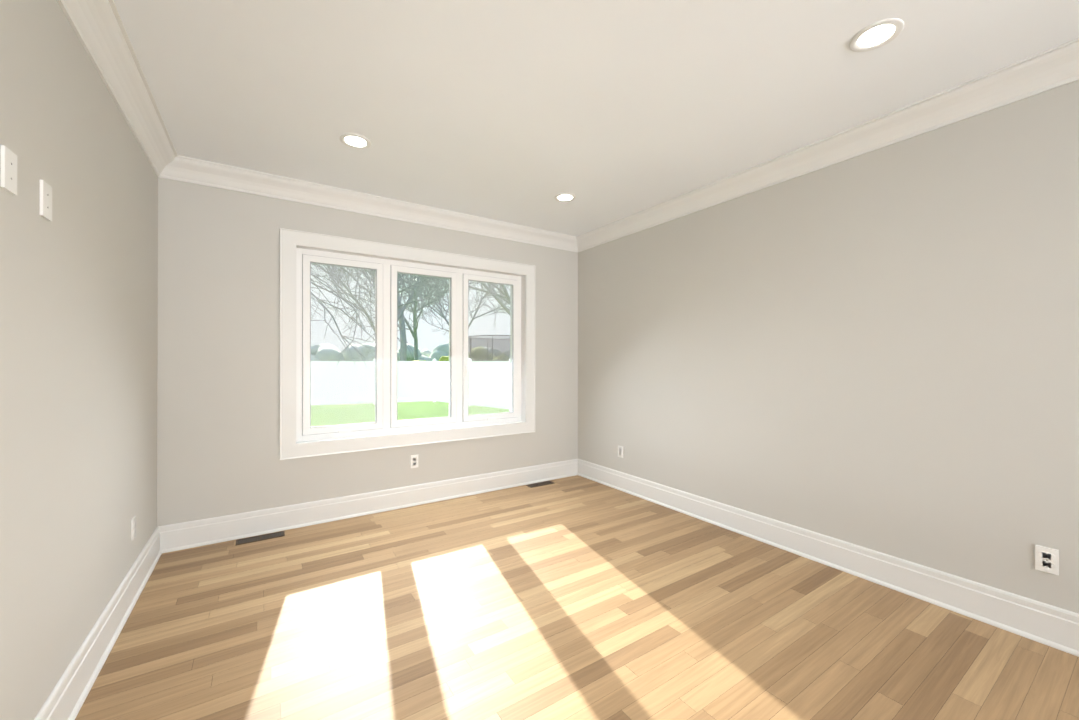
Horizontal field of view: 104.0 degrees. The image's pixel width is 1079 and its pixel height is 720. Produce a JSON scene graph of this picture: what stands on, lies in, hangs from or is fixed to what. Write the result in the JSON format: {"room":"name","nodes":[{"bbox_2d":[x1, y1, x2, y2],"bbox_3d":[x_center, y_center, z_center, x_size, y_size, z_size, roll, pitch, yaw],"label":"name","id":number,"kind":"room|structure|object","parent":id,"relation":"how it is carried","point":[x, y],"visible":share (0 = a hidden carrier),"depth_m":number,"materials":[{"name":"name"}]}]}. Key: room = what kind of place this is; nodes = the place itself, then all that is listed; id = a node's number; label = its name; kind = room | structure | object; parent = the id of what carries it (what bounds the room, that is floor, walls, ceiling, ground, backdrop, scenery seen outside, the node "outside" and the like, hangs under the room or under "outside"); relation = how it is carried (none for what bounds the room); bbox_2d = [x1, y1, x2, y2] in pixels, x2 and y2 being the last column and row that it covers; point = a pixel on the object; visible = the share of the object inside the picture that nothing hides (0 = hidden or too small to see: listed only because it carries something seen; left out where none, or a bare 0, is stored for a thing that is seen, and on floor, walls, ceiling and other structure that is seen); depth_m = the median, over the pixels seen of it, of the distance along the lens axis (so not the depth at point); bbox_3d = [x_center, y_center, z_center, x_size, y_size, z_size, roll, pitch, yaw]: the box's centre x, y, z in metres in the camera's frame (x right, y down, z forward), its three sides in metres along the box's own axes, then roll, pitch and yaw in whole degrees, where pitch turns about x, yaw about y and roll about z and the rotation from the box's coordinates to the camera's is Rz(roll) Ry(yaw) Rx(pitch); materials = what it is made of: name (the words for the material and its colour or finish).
{"room":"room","nodes":[
{"label":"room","id":0,"kind":"room"},
{"bbox_2d":[0,0,157,719],"bbox_3d":[-0.606,-0.041,-0.355,0.200,2.700,7.600,0,0,-33],"label":"wall","id":1,"kind":"structure","parent":0,"point":[78,363],"depth_m":1.54,"materials":[{"name":"beige paint"}]},
{"bbox_2d":[1,145,16,195],"bbox_3d":[-1.492,-0.532,1.186,0.009,0.115,0.070,0,0,-33],"label":"blank wall plate","id":2,"kind":"object","parent":1,"relation":"attached to","point":[9,170],"visible":1,"depth_m":1.18,"materials":[{"name":"white plastic"}]},
{"bbox_2d":[40,180,51,220],"bbox_3d":[-1.624,-0.524,1.387,0.009,0.115,0.070,0,0,-33],"label":"blank wall plate","id":3,"kind":"object","parent":1,"relation":"attached to","point":[45,200],"visible":0.98,"depth_m":1.38,"materials":[{"name":"white plastic"}]},
{"bbox_2d":[34,525,165,719],"bbox_3d":[-0.509,1.219,-0.295,0.029,0.180,7.600,0,0,-33],"label":"baseboard","id":4,"kind":"structure","parent":1,"relation":"attached to","point":[68,696],"depth_m":1.82,"materials":[{"name":"white wood"}]},
{"bbox_2d":[57,0,180,180],"bbox_3d":[-0.473,-1.324,-0.266,0.118,0.135,7.600,0,0,-33],"label":"crown molding","id":5,"kind":"structure","parent":1,"relation":"attached to","point":[101,32],"depth_m":1.95,"materials":[{"name":"white wood"}]},
{"bbox_2d":[131,515,136,539],"bbox_3d":[-2.249,0.930,2.339,0.011,0.115,0.070,0,0,-33],"label":"electrical outlet","id":6,"kind":"object","parent":1,"relation":"attached to","point":[133,527],"visible":1,"depth_m":2.32,"materials":[{"name":"white plastic"}]},
{"bbox_2d":[157,177,577,525],"bbox_3d":[-1.136,0.218,3.961,4.050,3.200,0.200,0,0,-33],"label":"wall","id":7,"kind":"structure","parent":0,"point":[218,409],"depth_m":3.18,"materials":[{"name":"beige paint"}]},
{"bbox_2d":[158,459,577,552],"bbox_3d":[-1.082,1.228,3.858,3.570,0.180,0.029,0,0,-33],"label":"baseboard","id":8,"kind":"structure","parent":7,"relation":"attached to","point":[196,533],"depth_m":3.51,"materials":[{"name":"white wood"}]},
{"bbox_2d":[181,156,576,251],"bbox_3d":[-1.057,-1.315,3.826,3.390,0.135,0.118,0,0,-33],"label":"crown molding","id":9,"kind":"structure","parent":7,"relation":"attached to","point":[196,171],"depth_m":3.51,"materials":[{"name":"white wood"}]},
{"bbox_2d":[280,228,534,459],"bbox_3d":[-1.074,-0.122,3.967,2.340,1.790,0.189,0,0,-33],"label":"window unit","id":10,"kind":"structure","parent":7,"relation":"in","point":[365,388],"depth_m":3.78,"materials":[{"name":"white wood"}]},
{"bbox_2d":[311,264,511,426],"bbox_3d":[-1.093,-0.122,3.996,1.926,1.376,0.004,0,0,-33],"label":"panel","id":11,"kind":"object","parent":10,"relation":"attached to","point":[403,350],"visible":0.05,"depth_m":3.88,"materials":[{"name":"clear glass"}]},
{"bbox_2d":[410,455,417,467],"bbox_3d":[-1.137,0.922,3.833,0.070,0.115,0.011,0,0,-33],"label":"outlet","id":12,"kind":"object","parent":7,"relation":"attached to","point":[413,461],"visible":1,"depth_m":3.83,"materials":[{"name":"white plastic"}]},
{"bbox_2d":[75,475,1078,719],"bbox_3d":[1.004,1.371,0.698,4.050,0.120,8.000,0,0,-33],"label":"floor","id":13,"kind":"structure","parent":0,"point":[576,597],"depth_m":2.03,"materials":[{"name":"brown wood"}]},
{"bbox_2d":[235,531,284,545],"bbox_3d":[-2.059,1.314,3.114,0.300,0.004,0.105,0,0,-33],"label":"floor vent","id":14,"kind":"object","parent":13,"relation":"in","point":[259,538],"visible":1,"depth_m":3.11,"materials":[{"name":"brown metal"}]},
{"bbox_2d":[526,481,553,487],"bbox_3d":[0.011,1.317,4.472,0.300,0.004,0.105,0,0,-33],"label":"floor vent","id":15,"kind":"object","parent":13,"relation":"in","point":[539,484],"visible":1,"depth_m":4.46,"materials":[{"name":"brown metal"}]},
{"bbox_2d":[114,0,1078,236],"bbox_3d":[1.004,-1.464,0.704,4.050,0.150,8.000,0,0,-33],"label":"ceiling","id":16,"kind":"structure","parent":0,"point":[526,112],"depth_m":2.11,"materials":[{"name":"paint"}]},
{"bbox_2d":[339,133,370,148],"bbox_3d":[-1.163,-1.381,2.666,0.184,0.007,0.184,0,0,-33],"label":"recessed light","id":17,"kind":"object","parent":16,"relation":"in","point":[355,141],"visible":1,"depth_m":2.66,"materials":[{"name":"white plastic"}]},
{"bbox_2d":[554,193,575,201],"bbox_3d":[0.219,-1.379,3.585,0.184,0.007,0.184,0,0,-33],"label":"recessed light","id":18,"kind":"object","parent":16,"relation":"in","point":[565,197],"visible":1,"depth_m":3.58,"materials":[{"name":"white plastic"}]},
{"bbox_2d":[849,18,903,51],"bbox_3d":[1.438,-1.383,1.801,0.184,0.007,0.184,0,0,-33],"label":"recessed light","id":19,"kind":"object","parent":16,"relation":"in","point":[875,35],"visible":1,"depth_m":1.79,"materials":[{"name":"white plastic"}]},
{"bbox_2d":[578,80,1078,613],"bbox_3d":[2.613,-0.037,1.757,0.200,2.700,7.600,0,0,-33],"label":"wall","id":20,"kind":"structure","parent":0,"point":[876,350],"depth_m":2.49,"materials":[{"name":"beige paint"}]},
{"bbox_2d":[618,445,622,457],"bbox_3d":[0.824,0.932,4.289,0.011,0.115,0.070,0,0,-33],"label":"electrical outlet","id":21,"kind":"object","parent":20,"relation":"attached to","point":[620,451],"visible":1,"depth_m":4.28,"materials":[{"name":"white plastic"}]},
{"bbox_2d":[577,38,1078,251],"bbox_3d":[2.480,-1.319,1.672,0.118,0.135,7.600,0,0,-33],"label":"crown molding","id":22,"kind":"structure","parent":20,"relation":"attached to","point":[1057,66],"depth_m":2.44,"materials":[{"name":"white wood"}]},
{"bbox_2d":[578,459,1078,656],"bbox_3d":[2.517,1.223,1.691,0.029,0.180,7.600,0,0,-33],"label":"baseboard","id":23,"kind":"structure","parent":20,"relation":"attached to","point":[1044,623],"depth_m":2.47,"materials":[{"name":"white wood"}]},
{"bbox_2d":[1035,545,1058,575],"bbox_3d":[2.355,0.928,1.956,0.011,0.115,0.070,0,0,-33],"label":"electrical outlet","id":24,"kind":"object","parent":20,"relation":"attached to","point":[1047,559],"visible":1,"depth_m":1.95,"materials":[{"name":"white plastic"}]},
{"label":"outside","id":25,"kind":"structure","parent":0,"visible":0},
{"bbox_2d":[311,376,508,426],"bbox_3d":[-32.058,1.928,56.866,130.000,0.001,122.200,0,0,-33],"label":"lawn","id":26,"kind":"structure","parent":25,"point":[420,412],"depth_m":15.07,"materials":[{"name":"green plant"}]},
{"bbox_2d":[311,264,448,366],"bbox_3d":[-10.731,-7.019,13.283,18.432,17.890,15.287,0,0,-33],"label":"tree","id":27,"kind":"object","parent":26,"relation":"on","point":[368,289],"depth_m":13.78,"materials":[{"name":"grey plant"}]},
{"bbox_2d":[323,268,486,360],"bbox_3d":[-8.118,-6.631,23.031,15.045,16.986,16.419,0,0,-33],"label":"tree","id":28,"kind":"object","parent":26,"relation":"on","point":[403,330],"depth_m":22.65,"materials":[{"name":"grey plant"}]},
{"bbox_2d":[311,358,509,410],"bbox_3d":[-12.694,0.864,7.907,32.606,1.925,19.621,0,0,-33],"label":"fence","id":29,"kind":"object","parent":26,"relation":"on","point":[406,371],"depth_m":17.28,"materials":[{"name":"white plastic"}]},
{"bbox_2d":[311,263,509,360],"bbox_3d":[-16.130,-6.374,45.085,35.260,16.595,24.311,0,0,-33],"label":"tree","id":30,"kind":"object","parent":26,"relation":"on","point":[416,316],"depth_m":43.17,"materials":[{"name":"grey plant"}]},
{"bbox_2d":[311,343,509,375],"bbox_3d":[-28.032,0.188,53.189,93.316,6.115,9.878,0,0,-33],"label":"hedge","id":31,"kind":"object","parent":26,"relation":"on","point":[424,354],"depth_m":55.48,"materials":[{"name":"plant"}]},
{"bbox_2d":[331,267,509,334],"bbox_3d":[-4.424,-7.453,28.709,18.102,18.766,14.214,0,0,-33],"label":"tree","id":32,"kind":"object","parent":26,"relation":"on","point":[494,292],"depth_m":28.44,"materials":[{"name":"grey plant"}]},
{"bbox_2d":[439,346,508,360],"bbox_3d":[-4.038,0.568,26.525,4.254,2.858,2.789,0,0,-33],"label":"bush","id":33,"kind":"object","parent":26,"relation":"on","point":[443,358],"depth_m":25.86,"materials":[{"name":"green plant"}]},
{"bbox_2d":[468,335,509,360],"bbox_3d":[-1.903,0.321,22.236,3.744,3.070,3.744,0,0,-33],"label":"trampoline","id":34,"kind":"object","parent":26,"relation":"on","point":[492,348],"depth_m":20.75,"materials":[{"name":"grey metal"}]}
]}

